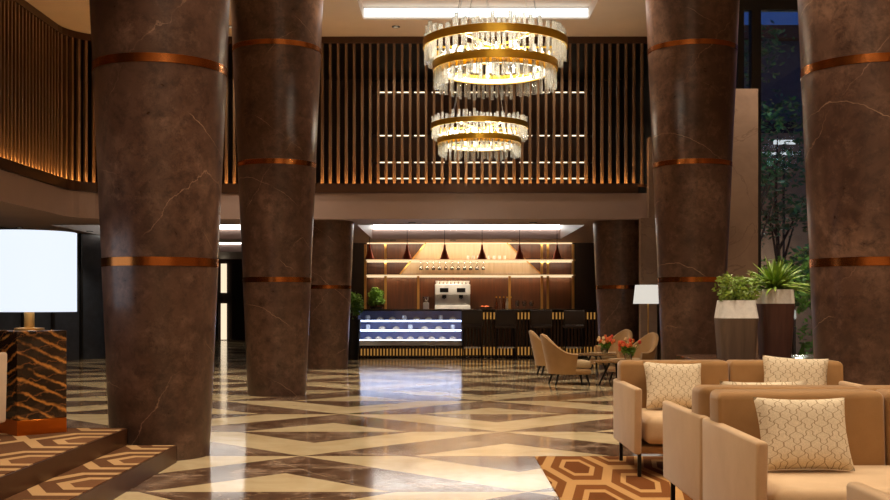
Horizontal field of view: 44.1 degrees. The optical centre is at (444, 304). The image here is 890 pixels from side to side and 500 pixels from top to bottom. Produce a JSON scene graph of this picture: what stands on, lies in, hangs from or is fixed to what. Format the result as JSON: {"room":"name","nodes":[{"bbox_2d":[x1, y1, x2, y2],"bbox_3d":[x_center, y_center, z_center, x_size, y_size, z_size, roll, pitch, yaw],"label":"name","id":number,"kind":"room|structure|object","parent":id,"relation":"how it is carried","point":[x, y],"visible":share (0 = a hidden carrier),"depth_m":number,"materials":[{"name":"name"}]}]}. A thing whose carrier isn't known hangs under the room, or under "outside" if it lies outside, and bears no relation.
{"room":"hotel lobby","nodes":[
{"label":"hotel lobby","id":0,"kind":"room"},
{"bbox_2d":[219,259,241,339],"bbox_3d":[-2.750,-0.175,36.100,12.900,2.650,0.200,0,0,0],"label":"wall","id":1,"kind":"structure","parent":0,"point":[223,297],"depth_m":36.00,"materials":[{"name":"brown wood"}]},
{"bbox_2d":[215,264,244,339],"bbox_3d":[-6.575,-0.100,35.945,1.950,2.500,0.090,0,0,0],"label":"door","id":2,"kind":"structure","parent":1,"relation":"in","point":[238,323],"depth_m":35.90,"materials":[{"name":"black"}]},
{"bbox_2d":[0,170,646,258],"bbox_3d":[-2.750,-1.725,16.000,12.900,0.450,40.400,0,0,0],"label":"ceiling","id":3,"kind":"structure","parent":0,"point":[27,203],"depth_m":19.20,"materials":[{"name":"beige paint"}]},
{"bbox_2d":[0,0,97,192],"bbox_3d":[-6.183,-3.333,12.747,1.074,2.755,13.542,0,0,0],"label":"slatted screen","id":4,"kind":"object","parent":3,"relation":"on","point":[37,53],"visible":0.8,"depth_m":17.78,"materials":[{"name":"brown wood"}]},
{"bbox_2d":[220,225,239,228],"bbox_3d":[-5.300,-1.772,24.970,4.160,0.105,0.030,0,0,0],"label":"light","id":5,"kind":"object","parent":3,"relation":"attached to","point":[221,226],"visible":0.02,"depth_m":24.95,"materials":[{"name":"white"}]},
{"bbox_2d":[365,237,373,258],"bbox_3d":[-1.660,-1.425,24.250,0.210,0.830,0.210,0,0,0],"label":"pendant lamp","id":6,"kind":"object","parent":3,"relation":"hanging from","point":[369,255],"visible":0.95,"depth_m":24.20,"materials":[{"name":"orange metal"}]},
{"bbox_2d":[403,245,411,258],"bbox_3d":[-0.834,-1.425,24.250,0.210,0.830,0.210,0,0,0],"label":"pendant lamp","id":7,"kind":"object","parent":3,"relation":"hanging from","point":[407,255],"visible":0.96,"depth_m":24.20,"materials":[{"name":"black metal"}]},
{"bbox_2d":[221,37,646,192],"bbox_3d":[-1.010,-3.333,19.350,9.180,2.755,0.360,0,0,0],"label":"slatted screen","id":8,"kind":"object","parent":3,"relation":"on","point":[322,187],"visible":0.61,"depth_m":19.32,"materials":[{"name":"brown wood"}]},
{"bbox_2d":[440,225,448,258],"bbox_3d":[-0.008,-1.425,24.250,0.210,0.830,0.210,0,0,0],"label":"pendant lamp","id":9,"kind":"object","parent":3,"relation":"hanging from","point":[444,255],"visible":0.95,"depth_m":24.21,"materials":[{"name":"black metal"}]},
{"bbox_2d":[373,225,559,228],"bbox_3d":[0.485,-1.772,24.970,4.230,0.105,0.030,0,0,0],"label":"light","id":10,"kind":"object","parent":3,"relation":"attached to","point":[374,226],"visible":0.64,"depth_m":24.95,"materials":[{"name":"white"}]},
{"bbox_2d":[372,79,591,182],"bbox_3d":[0.750,-3.300,22.790,4.600,2.700,0.400,0,0,0],"label":"wall shelf","id":11,"kind":"object","parent":3,"relation":"on","point":[374,84],"visible":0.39,"depth_m":22.93,"materials":[{"name":"brown wood"}]},
{"bbox_2d":[478,245,486,258],"bbox_3d":[0.818,-1.425,24.250,0.210,0.830,0.210,0,0,0],"label":"pendant lamp","id":12,"kind":"object","parent":3,"relation":"hanging from","point":[482,255],"visible":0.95,"depth_m":24.20,"materials":[{"name":"black metal"}]},
{"bbox_2d":[515,225,523,258],"bbox_3d":[1.644,-1.425,24.250,0.210,0.830,0.210,0,0,0],"label":"pendant lamp","id":13,"kind":"object","parent":3,"relation":"hanging from","point":[519,255],"visible":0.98,"depth_m":24.21,"materials":[{"name":"black metal"}]},
{"bbox_2d":[553,245,561,258],"bbox_3d":[2.470,-1.425,24.250,0.210,0.830,0.210,0,0,0],"label":"pendant lamp","id":14,"kind":"object","parent":3,"relation":"hanging from","point":[557,255],"visible":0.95,"depth_m":24.20,"materials":[{"name":"black metal"}]},
{"bbox_2d":[25,0,647,79],"bbox_3d":[-1.000,-4.905,9.400,16.400,0.390,27.200,0,0,0],"label":"ceiling","id":15,"kind":"structure","parent":0,"point":[341,18],"depth_m":18.60,"materials":[{"name":"paint"}]},
{"bbox_2d":[364,8,587,16],"bbox_3d":[0.510,-4.808,18.090,3.680,0.135,0.030,0,0,0],"label":"light","id":16,"kind":"object","parent":15,"relation":"attached to","point":[368,12],"visible":0.93,"depth_m":18.07,"materials":[{"name":"white"}]},
{"bbox_2d":[431,0,527,161],"bbox_3d":[0.525,-3.583,16.800,1.533,2.654,1.533,0,0,0],"label":"chandelier","id":17,"kind":"object","parent":15,"relation":"hanging from","point":[508,139],"visible":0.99,"depth_m":16.33,"materials":[{"name":"clear glass"}]},
{"bbox_2d":[423,0,567,99],"bbox_3d":[0.515,-3.557,11.300,1.533,2.706,1.533,0,0,0],"label":"chandelier","id":18,"kind":"object","parent":15,"relation":"hanging from","point":[545,64],"visible":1,"depth_m":10.83,"materials":[{"name":"gold metal"}]},
{"bbox_2d":[74,80,621,182],"bbox_3d":[-2.750,-3.525,23.100,12.900,3.150,0.200,0,0,0],"label":"wall","id":19,"kind":"structure","parent":0,"point":[230,82],"depth_m":23.00,"materials":[{"name":"brown wood"}]},
{"bbox_2d":[67,340,662,499],"bbox_3d":[-1.000,1.250,16.000,16.400,0.200,40.400,0,0,0],"label":"floor","id":20,"kind":"structure","parent":0,"point":[373,428],"depth_m":10.24,"materials":[{"name":"stone"}]},
{"bbox_2d":[0,227,104,360],"bbox_3d":[-7.960,-0.170,22.298,0.090,2.640,4.725,0,0,26],"label":"wall","id":21,"kind":"structure","parent":20,"relation":"on","point":[84,327],"depth_m":23.11,"materials":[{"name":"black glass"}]},
{"bbox_2d":[0,428,176,499],"bbox_3d":[-5.430,1.024,3.020,6.940,0.252,10.040,0,0,0],"label":"stepped platform","id":22,"kind":"object","parent":20,"relation":"on","point":[76,463],"visible":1,"depth_m":6.80,"materials":[{"name":"brown carpet"}]},
{"bbox_2d":[0,352,6,422],"bbox_3d":[-3.580,0.522,6.474,1.640,0.738,0.950,0,0,0],"label":"sofa","id":23,"kind":"object","parent":22,"relation":"on","point":[3,356],"visible":1,"depth_m":6.88,"materials":[{"name":"fabric"}]},
{"bbox_2d":[0,329,66,435],"bbox_3d":[-2.925,0.538,7.780,0.356,0.720,0.356,0,0,-44],"label":"stone plinth","id":24,"kind":"object","parent":22,"relation":"on","point":[36,389],"visible":0.99,"depth_m":7.63,"materials":[{"name":"black stone"}]},
{"bbox_2d":[0,230,76,329],"bbox_3d":[-2.940,-0.167,7.780,0.640,0.690,0.640,0,0,0],"label":"table lamp","id":25,"kind":"object","parent":24,"relation":"on","point":[38,268],"visible":0.97,"depth_m":7.51,"materials":[{"name":"white fabric"}]},
{"bbox_2d":[89,0,229,460],"bbox_3d":[-2.180,-1.780,8.430,1.252,5.860,1.252,0,0,0],"label":"column","id":26,"kind":"structure","parent":20,"relation":"on","point":[159,67],"depth_m":8.05,"materials":[{"name":"brown stone"}]},
{"bbox_2d":[230,0,322,396],"bbox_3d":[-2.160,-1.780,14.150,1.252,5.860,1.252,0,0,0],"label":"column","id":27,"kind":"structure","parent":20,"relation":"on","point":[276,44],"depth_m":13.75,"materials":[{"name":"brown stone"}]},
{"bbox_2d":[307,220,353,369],"bbox_3d":[-2.130,-0.175,19.860,0.972,2.650,0.972,0,0,0],"label":"column","id":28,"kind":"structure","parent":20,"relation":"on","point":[332,249],"depth_m":19.48,"materials":[{"name":"brown stone"}]},
{"bbox_2d":[348,292,363,359],"bbox_3d":[-1.969,0.426,23.338,0.535,1.447,0.498,0,0,3],"label":"potted shrub","id":29,"kind":"object","parent":20,"relation":"on","point":[355,324],"visible":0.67,"depth_m":23.18,"materials":[{"name":"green plant"}]},
{"bbox_2d":[348,319,360,359],"bbox_3d":[-1.980,0.725,23.300,0.405,0.850,0.405,0,0,0],"label":"pot","id":30,"kind":"object","parent":29,"relation":"attached to","point":[355,324],"depth_m":23.15,"materials":[{"name":"black metal"}]},
{"bbox_2d":[358,309,461,357],"bbox_3d":[-0.760,0.620,24.190,2.260,1.060,0.680,0,0,0],"label":"display case","id":31,"kind":"object","parent":20,"relation":"on","point":[368,348],"visible":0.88,"depth_m":23.97,"materials":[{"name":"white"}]},
{"bbox_2d":[363,309,461,310],"bbox_3d":[-0.760,0.110,24.190,2.260,0.040,0.680,0,0,0],"label":"countertop","id":32,"kind":"structure","parent":31,"relation":"on","point":[363,309],"depth_m":23.85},
{"bbox_2d":[364,242,574,308],"bbox_3d":[0.594,-0.194,26.250,5.051,2.688,0.600,0,0,0],"label":"bar","id":33,"kind":"object","parent":20,"relation":"on","point":[543,280],"visible":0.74,"depth_m":26.53,"materials":[{"name":"brown wood"}]},
{"bbox_2d":[368,287,385,308],"bbox_3d":[-1.629,-0.137,26.207,0.457,0.593,0.444,0,0,0],"label":"potted shrub","id":34,"kind":"object","parent":33,"relation":"on","point":[376,299],"visible":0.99,"depth_m":26.12,"materials":[{"name":"green plant"}]},
{"bbox_2d":[423,297,428,308],"bbox_3d":[-0.450,-0.020,26.200,0.160,0.360,0.160,0,0,0],"label":"coffee grinder","id":35,"kind":"object","parent":33,"relation":"on","point":[425,304],"visible":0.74,"depth_m":26.12,"materials":[{"name":"metal"}]},
{"bbox_2d":[435,284,469,308],"bbox_3d":[0.180,-0.170,26.149,0.840,0.660,0.501,0,0,0],"label":"coffee machine","id":36,"kind":"object","parent":33,"relation":"on","point":[447,296],"visible":0.85,"depth_m":26.00,"materials":[{"name":"silver metal"}]},
{"bbox_2d":[435,305,469,308],"bbox_3d":[0.180,0.080,26.180,0.840,0.160,0.440,0,0,0],"label":"drip tray","id":37,"kind":"object","parent":36,"relation":"on","point":[436,306],"depth_m":25.96,"materials":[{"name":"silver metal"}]},
{"bbox_2d":[364,274,574,275],"bbox_3d":[0.590,-0.711,26.385,5.035,0.040,0.270,0,0,0],"label":"shelf","id":38,"kind":"object","parent":33,"relation":"attached to","point":[364,274],"depth_m":26.25,"materials":[{"name":"beige wood"}]},
{"bbox_2d":[365,242,574,242],"bbox_3d":[0.590,-1.518,26.385,5.035,0.040,0.270,0,0,0],"label":"shelf","id":39,"kind":"object","parent":33,"relation":"attached to","point":[365,242],"depth_m":26.36,"materials":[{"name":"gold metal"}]},
{"bbox_2d":[366,259,574,260],"bbox_3d":[0.590,-1.072,26.385,5.035,0.040,0.270,0,0,0],"label":"shelf","id":40,"kind":"object","parent":33,"relation":"attached to","point":[366,259],"depth_m":26.25,"materials":[{"name":"beige wood"}]},
{"bbox_2d":[461,310,482,359],"bbox_3d":[0.571,0.630,23.250,0.450,1.041,0.423,0,0,0],"label":"bar stool","id":41,"kind":"object","parent":20,"relation":"on","point":[469,318],"visible":1,"depth_m":23.08,"materials":[{"name":"leather"}]},
{"bbox_2d":[495,310,516,359],"bbox_3d":[1.279,0.630,23.250,0.450,1.041,0.423,0,0,0],"label":"bar stool","id":42,"kind":"object","parent":20,"relation":"on","point":[503,318],"visible":1,"depth_m":23.08,"materials":[{"name":"leather"}]},
{"bbox_2d":[462,309,597,357],"bbox_3d":[1.900,0.620,24.220,3.040,1.060,0.740,0,0,0],"label":"bar counter","id":43,"kind":"object","parent":20,"relation":"on","point":[488,330],"depth_m":23.87,"materials":[{"name":"black"}]},
{"bbox_2d":[462,309,596,310],"bbox_3d":[1.900,0.110,24.220,3.040,0.040,0.740,0,0,0],"label":"countertop","id":44,"kind":"structure","parent":43,"relation":"on","point":[462,309],"depth_m":23.85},
{"bbox_2d":[530,310,551,359],"bbox_3d":[2.029,0.630,23.250,0.450,1.041,0.423,0,0,0],"label":"bar stool","id":45,"kind":"object","parent":20,"relation":"on","point":[539,318],"visible":0.8,"depth_m":23.08,"materials":[{"name":"leather"}]},
{"bbox_2d":[529,330,571,375],"bbox_3d":[1.727,0.782,18.097,0.706,0.744,0.708,0,0,-5],"label":"armchair","id":46,"kind":"object","parent":20,"relation":"on","point":[538,353],"visible":0.54,"depth_m":17.91,"materials":[{"name":"beige fabric"}]},
{"bbox_2d":[540,333,591,385],"bbox_3d":[1.727,0.782,15.945,0.706,0.744,0.708,0,0,-8],"label":"armchair","id":47,"kind":"object","parent":20,"relation":"on","point":[558,361],"visible":1,"depth_m":15.73,"materials":[{"name":"beige leather"}]},
{"bbox_2d":[576,359,591,367],"bbox_3d":[1.810,0.855,15.957,0.540,0.110,0.480,0,0,-8],"label":"seat cushion","id":48,"kind":"object","parent":47,"relation":"on","point":[581,363],"depth_m":15.75,"materials":[{"name":"fabric"}]},
{"bbox_2d":[563,310,584,359],"bbox_3d":[2.716,0.630,23.250,0.450,1.041,0.423,0,0,0],"label":"bar stool","id":49,"kind":"object","parent":20,"relation":"on","point":[571,318],"visible":0.95,"depth_m":23.08,"materials":[{"name":"leather"}]},
{"bbox_2d":[574,353,616,376],"bbox_3d":[2.450,0.973,17.900,0.690,0.365,0.690,0,0,0],"label":"coffee table","id":50,"kind":"object","parent":20,"relation":"on","point":[595,355],"visible":0.86,"depth_m":17.73,"materials":[{"name":"brown wood"}]},
{"bbox_3d":[2.600,0.740,17.900,0.120,0.100,0.120,0,0,0],"label":"flower vase","id":51,"kind":"object","parent":50,"relation":"on","visible":0},
{"bbox_2d":[597,335,615,351],"bbox_3d":[2.618,0.628,17.888,0.313,0.289,0.276,0,0,34],"label":"tulip bouquet","id":52,"kind":"object","parent":51,"relation":"in","point":[606,342],"visible":1,"depth_m":17.86,"materials":[{"name":"red plant"}]},
{"bbox_2d":[591,359,628,384],"bbox_3d":[2.430,0.973,15.700,0.690,0.365,0.690,0,0,0],"label":"coffee table","id":53,"kind":"object","parent":20,"relation":"on","point":[609,361],"visible":0.62,"depth_m":15.66,"materials":[{"name":"brown wood"}]},
{"bbox_3d":[2.620,0.740,15.720,0.120,0.100,0.120,0,0,0],"label":"flower vase","id":54,"kind":"object","parent":53,"relation":"on","visible":0},
{"bbox_2d":[618,337,640,358],"bbox_3d":[2.596,0.617,15.727,0.309,0.311,0.315,0,0,-33],"label":"tulip bouquet","id":55,"kind":"object","parent":54,"relation":"in","point":[627,348],"visible":1,"depth_m":15.70,"materials":[{"name":"red plant"}]},
{"bbox_2d":[588,329,632,370],"bbox_3d":[2.829,0.782,18.617,0.706,0.744,0.708,0,0,-30],"label":"armchair","id":56,"kind":"object","parent":20,"relation":"on","point":[621,335],"visible":0.34,"depth_m":18.75,"materials":[{"name":"beige leather"}]},
{"bbox_2d":[588,352,616,358],"bbox_3d":[2.757,0.855,18.575,0.540,0.110,0.480,0,0,-30],"label":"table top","id":57,"kind":"object","parent":56,"relation":"on","point":[603,357],"depth_m":18.39,"materials":[{"name":"wood"}]},
{"bbox_2d":[535,456,692,499],"bbox_3d":[1.770,1.147,4.760,2.180,0.006,7.120,0,0,0],"label":"area rug","id":58,"kind":"object","parent":20,"relation":"on","point":[571,477],"visible":0.4,"depth_m":7.25,"materials":[{"name":"orange carpet"}]},
{"bbox_2d":[613,360,861,476],"bbox_3d":[2.070,0.774,7.716,1.640,0.738,0.950,0,0,0],"label":"sofa","id":59,"kind":"object","parent":58,"relation":"on","point":[639,429],"visible":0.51,"depth_m":7.94,"materials":[{"name":"fabric"}]},
{"bbox_2d":[642,408,691,443],"bbox_3d":[2.070,0.834,7.615,1.490,0.183,0.710,0,0,0],"label":"seat cushion","id":60,"kind":"object","parent":59,"relation":"on","point":[652,418],"depth_m":7.28,"materials":[{"name":"fabric"}]},
{"bbox_2d":[643,362,700,408],"bbox_3d":[1.630,0.575,7.830,0.444,0.343,0.202,0,0,-7],"label":"throw pillow","id":61,"kind":"object","parent":59,"relation":"on","point":[675,383],"visible":0.85,"depth_m":7.77,"materials":[{"name":"fabric"}]},
{"bbox_2d":[617,360,728,407],"bbox_3d":[1.665,0.677,8.048,0.812,0.545,0.250,0,0,-3],"label":"cushion","id":62,"kind":"object","parent":59,"relation":"on","point":[632,372],"depth_m":7.97,"materials":[{"name":"fabric"}]},
{"bbox_2d":[726,360,842,384],"bbox_3d":[2.475,0.677,8.048,0.812,0.545,0.250,0,0,3],"label":"cushion","id":63,"kind":"object","parent":59,"relation":"on","point":[752,371],"depth_m":7.97,"materials":[{"name":"fabric"}]},
{"bbox_2d":[762,355,828,384],"bbox_3d":[2.490,0.550,7.820,0.481,0.383,0.202,0,0,8],"label":"throw pillow","id":64,"kind":"object","parent":59,"relation":"on","point":[776,369],"visible":0.46,"depth_m":7.78,"materials":[{"name":"fabric"}]},
{"bbox_2d":[662,385,889,499],"bbox_3d":[2.070,0.774,5.864,1.640,0.738,0.950,0,0,0],"label":"sofa","id":65,"kind":"object","parent":58,"relation":"on","point":[682,426],"visible":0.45,"depth_m":5.61,"materials":[{"name":"fabric"}]},
{"bbox_2d":[719,380,807,384],"bbox_3d":[1.660,0.575,5.790,0.469,0.363,0.208,0,0,-4],"label":"throw pillow","id":66,"kind":"object","parent":65,"relation":"on","point":[720,382],"visible":0.07,"depth_m":5.73,"materials":[{"name":"fabric"}]},
{"bbox_2d":[692,385,860,416],"bbox_3d":[1.665,0.677,5.532,0.812,0.545,0.250,0,0,3],"label":"cushion","id":67,"kind":"object","parent":65,"relation":"on","point":[700,393],"depth_m":5.47,"materials":[{"name":"fabric"}]},
{"bbox_2d":[858,385,889,390],"bbox_3d":[2.475,0.677,5.532,0.812,0.545,0.250,0,0,-3],"label":"cushion","id":68,"kind":"object","parent":65,"relation":"on","point":[870,387],"depth_m":5.47,"materials":[{"name":"fabric"}]},
{"bbox_2d":[702,389,889,499],"bbox_3d":[2.070,0.774,4.886,1.640,0.738,0.950,0,0,0],"label":"sofa","id":69,"kind":"object","parent":58,"relation":"on","point":[734,453],"visible":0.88,"depth_m":5.10,"materials":[{"name":"fabric"}]},
{"bbox_2d":[710,389,884,464],"bbox_3d":[1.665,0.677,5.218,0.812,0.545,0.250,0,0,-3],"label":"cushion","id":70,"kind":"object","parent":69,"relation":"on","point":[735,408],"depth_m":5.14,"materials":[{"name":"fabric"}]},
{"bbox_2d":[753,397,854,470],"bbox_3d":[1.610,0.578,4.940,0.428,0.320,0.206,0,0,-4],"label":"throw pillow","id":71,"kind":"object","parent":69,"relation":"on","point":[798,434],"visible":0.96,"depth_m":4.87,"materials":[{"name":"fabric"}]},
{"bbox_2d":[767,465,889,499],"bbox_3d":[2.070,0.834,4.785,1.490,0.183,0.710,0,0,0],"label":"seat cushion","id":72,"kind":"object","parent":69,"relation":"on","point":[805,483],"depth_m":4.63,"materials":[{"name":"fabric"}]},
{"bbox_2d":[876,389,889,464],"bbox_3d":[2.475,0.677,5.218,0.812,0.545,0.250,0,0,3],"label":"cushion","id":73,"kind":"object","parent":69,"relation":"on","point":[885,393],"depth_m":5.16,"materials":[{"name":"fabric"}]},
{"bbox_2d":[846,482,889,499],"bbox_3d":[2.070,0.774,2.964,1.640,0.738,0.950,0,0,0],"label":"sofa","id":74,"kind":"object","parent":58,"relation":"on","point":[855,490],"visible":1,"depth_m":3.31,"materials":[{"name":"fabric"}]},
{"bbox_2d":[593,220,638,368],"bbox_3d":[3.160,-0.175,19.860,0.972,2.650,0.972,0,0,0],"label":"column","id":75,"kind":"structure","parent":20,"relation":"on","point":[616,242],"depth_m":19.47,"materials":[{"name":"brown stone"}]},
{"bbox_2d":[608,332,658,381],"bbox_3d":[2.850,0.782,16.464,0.706,0.744,0.708,0,0,-25],"label":"armchair","id":76,"kind":"object","parent":20,"relation":"on","point":[646,350],"visible":0.36,"depth_m":16.51,"materials":[{"name":"beige fabric"}]},
{"bbox_2d":[610,358,639,365],"bbox_3d":[2.775,0.855,16.429,0.540,0.110,0.480,0,0,-25],"label":"seat cushion","id":77,"kind":"object","parent":76,"relation":"on","point":[610,358],"depth_m":16.45,"materials":[{"name":"fabric"}]},
{"bbox_2d":[633,285,658,333],"bbox_3d":[3.250,0.415,17.600,0.476,1.470,0.476,0,0,0],"label":"floor lamp","id":78,"kind":"object","parent":20,"relation":"on","point":[643,294],"visible":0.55,"depth_m":17.41,"materials":[{"name":"white fabric"}]},
{"bbox_2d":[639,218,656,359],"bbox_3d":[3.520,-0.175,19.080,0.280,2.650,0.200,0,0,0],"label":"pier","id":79,"kind":"object","parent":20,"relation":"on","point":[647,230],"visible":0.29,"depth_m":18.98,"materials":[{"name":"stone"}]},
{"bbox_2d":[645,0,739,359],"bbox_3d":[3.180,-1.780,14.150,1.252,5.860,1.252,0,0,0],"label":"column","id":80,"kind":"structure","parent":20,"relation":"on","point":[692,45],"depth_m":13.74,"materials":[{"name":"brown stone"}]},
{"bbox_2d":[676,354,813,360],"bbox_3d":[4.030,0.860,11.950,2.740,0.580,1.500,0,0,0],"label":"stone bench","id":81,"kind":"object","parent":20,"relation":"on","point":[678,356],"visible":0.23,"depth_m":12.18,"materials":[{"name":"stone"}]},
{"bbox_2d":[714,300,758,358],"bbox_3d":[3.110,0.260,11.750,0.417,0.620,0.417,0,0,0],"label":"planter","id":82,"kind":"object","parent":81,"relation":"on","point":[735,321],"visible":0.99,"depth_m":11.56,"materials":[{"name":"wood"}]},
{"bbox_2d":[711,271,759,301],"bbox_3d":[3.116,-0.180,11.748,0.524,0.370,0.467,0,0,0],"label":"bush","id":83,"kind":"object","parent":82,"relation":"on","point":[741,292],"visible":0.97,"depth_m":11.64,"materials":[{"name":"green plant"}]},
{"bbox_2d":[756,289,794,357],"bbox_3d":[3.600,0.200,12.000,0.369,0.740,0.369,0,0,0],"label":"planter","id":84,"kind":"object","parent":81,"relation":"on","point":[775,309],"visible":0.88,"depth_m":11.84,"materials":[{"name":"wood"}]},
{"bbox_2d":[743,257,809,294],"bbox_3d":[3.577,-0.315,12.038,0.862,0.472,0.791,0,0,-32],"label":"potted palm","id":85,"kind":"object","parent":84,"relation":"in","point":[778,277],"visible":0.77,"depth_m":11.91,"materials":[{"name":"green plant"}]},
{"bbox_2d":[797,0,889,384],"bbox_3d":[3.250,-1.780,8.430,1.252,5.860,1.252,0,0,0],"label":"column","id":86,"kind":"structure","parent":20,"relation":"on","point":[844,45],"depth_m":8.08,"materials":[{"name":"brown stone"}]},
{"bbox_2d":[350,243,596,318],"bbox_3d":[0.575,-0.175,26.700,6.250,2.650,0.200,0,0,0],"label":"wall","id":87,"kind":"structure","parent":0,"point":[584,263],"depth_m":26.60,"materials":[{"name":"brown wood"}]},
{"bbox_2d":[622,47,660,359],"bbox_3d":[3.800,-1.975,26.200,0.200,6.250,20.000,0,0,0],"label":"wall","id":88,"kind":"structure","parent":0,"point":[646,96],"depth_m":21.03,"materials":[{"name":"brown wood"}]},
{"bbox_2d":[736,0,797,353],"bbox_3d":[5.537,-1.780,16.280,3.325,5.860,0.160,0,0,0],"label":"window","id":89,"kind":"structure","parent":88,"relation":"in","point":[754,7],"depth_m":16.20,"materials":[{"name":"clear glass"}]},
{"bbox_2d":[647,137,654,217],"bbox_3d":[3.605,-2.200,19.080,0.170,1.399,0.200,0,0,0],"label":"pier","id":90,"kind":"object","parent":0,"point":[650,187],"visible":0.43,"depth_m":18.98,"materials":[{"name":"stone"}]},
{"bbox_2d":[727,89,757,353],"bbox_3d":[3.860,-0.900,15.150,0.820,4.100,0.300,0,0,0],"label":"stone wall","id":91,"kind":"structure","parent":0,"point":[743,228],"depth_m":15.00,"materials":[{"name":"beige stone"}]},
{"label":"outside","id":92,"kind":"structure","parent":0,"visible":0},
{"bbox_3d":[11.950,1.300,30.680,16.100,0.200,28.640,0,0,0],"label":"garden","id":93,"kind":"object","parent":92,"visible":0},
{"bbox_2d":[744,20,801,240],"bbox_3d":[5.442,-1.913,19.665,1.825,6.229,1.906,0,0,0],"label":"tree","id":94,"kind":"object","parent":93,"relation":"on","point":[774,32],"visible":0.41,"depth_m":19.57,"materials":[{"name":"green plant"}]},
{"bbox_2d":[744,25,802,132],"bbox_3d":[9.500,-3.175,30.425,11.400,8.750,1.550,0,0,0],"label":"building","id":95,"kind":"structure","parent":93,"relation":"on","point":[788,81],"depth_m":30.00,"materials":[{"name":"tile"}]},
{"bbox_2d":[782,187,784,256],"bbox_3d":[7.032,-1.724,22.900,0.042,1.433,0.100,0,0,0],"label":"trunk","id":96,"kind":"object","parent":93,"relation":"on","point":[783,246],"depth_m":22.88,"materials":[{"name":"brown"}]},
{"bbox_2d":[761,89,807,262],"bbox_3d":[6.533,-1.470,21.478,2.091,5.344,2.230,0,0,0],"label":"tree","id":97,"kind":"object","parent":93,"relation":"on","point":[777,247],"visible":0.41,"depth_m":21.19,"materials":[{"name":"green plant"}]},
{"bbox_2d":[761,133,812,353],"bbox_3d":[8.100,-1.275,24.150,7.800,4.950,0.300,0,0,0],"label":"wall","id":98,"kind":"structure","parent":93,"relation":"on","point":[800,239],"depth_m":24.00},
{"bbox_2d":[773,140,794,178],"bbox_3d":[7.042,-3.022,22.900,0.436,0.789,0.100,0,0,0],"label":"lamp","id":99,"kind":"object","parent":98,"relation":"on","point":[783,177],"depth_m":22.85,"materials":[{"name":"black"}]},
{"bbox_2d":[761,245,812,353],"bbox_3d":[5.782,0.106,18.089,1.624,2.213,1.193,0,0,0],"label":"shrub","id":100,"kind":"object","parent":93,"relation":"on","point":[805,296],"visible":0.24,"depth_m":18.08,"materials":[{"name":"green plant"}]},
{"bbox_2d":[792,310,795,353],"bbox_3d":[5.300,0.635,16.784,0.120,1.131,0.154,0,0,0],"label":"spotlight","id":101,"kind":"object","parent":93,"relation":"on","point":[794,310],"visible":0.33,"depth_m":16.73,"materials":[{"name":"black metal"}]},
{"bbox_2d":[781,193,810,305],"bbox_3d":[6.384,-0.410,19.103,1.479,3.225,1.710,0,0,0],"label":"tree","id":102,"kind":"object","parent":93,"relation":"on","point":[799,206],"visible":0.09,"depth_m":19.27,"materials":[{"name":"green plant"}]},
{"bbox_2d":[798,342,812,353],"bbox_3d":[5.549,0.936,17.013,1.295,0.749,1.231,0,0,0],"label":"fern","id":103,"kind":"object","parent":93,"relation":"on","point":[802,351],"visible":0.02,"depth_m":16.80,"materials":[{"name":"green plant"}]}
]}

